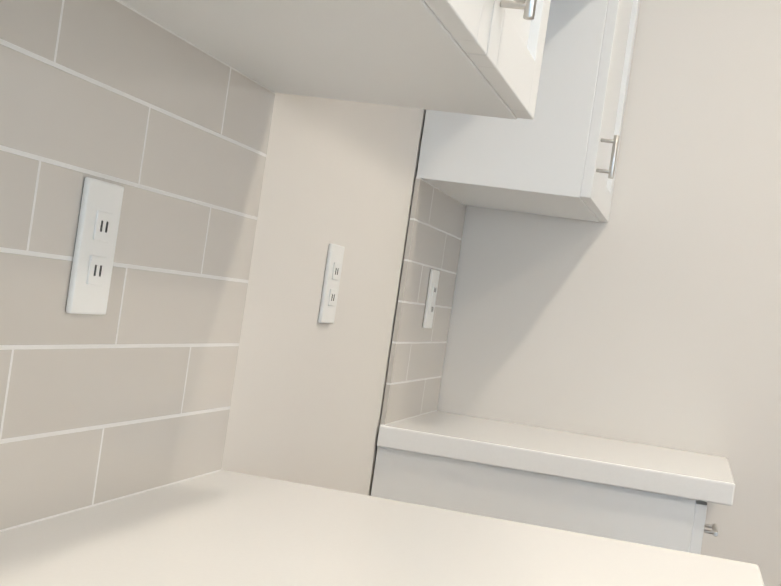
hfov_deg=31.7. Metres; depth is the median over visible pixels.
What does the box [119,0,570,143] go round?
upper cabinet
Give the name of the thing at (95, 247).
outlet
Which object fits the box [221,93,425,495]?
wall
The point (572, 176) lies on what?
upper cabinet
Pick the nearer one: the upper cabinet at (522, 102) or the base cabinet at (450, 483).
the upper cabinet at (522, 102)
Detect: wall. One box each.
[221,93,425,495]
[437,0,780,585]
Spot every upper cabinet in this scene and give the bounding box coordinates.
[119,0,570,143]
[416,0,639,221]
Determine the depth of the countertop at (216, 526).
1.32 m
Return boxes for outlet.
[66,177,123,314]
[318,243,344,323]
[423,269,439,327]
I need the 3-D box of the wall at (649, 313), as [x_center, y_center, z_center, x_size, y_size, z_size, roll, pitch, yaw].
[1.089,-0.054,2.946,1.900,2.740,0.120,8,0,13]
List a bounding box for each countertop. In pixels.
[0,464,763,585]
[377,408,734,505]
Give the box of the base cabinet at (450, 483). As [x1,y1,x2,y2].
[371,448,711,551]
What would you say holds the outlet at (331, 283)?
attached to the wall at (307, 399)
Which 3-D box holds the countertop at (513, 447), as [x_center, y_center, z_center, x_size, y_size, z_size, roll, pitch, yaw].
[0.348,0.318,2.751,0.648,0.040,0.548,8,0,13]

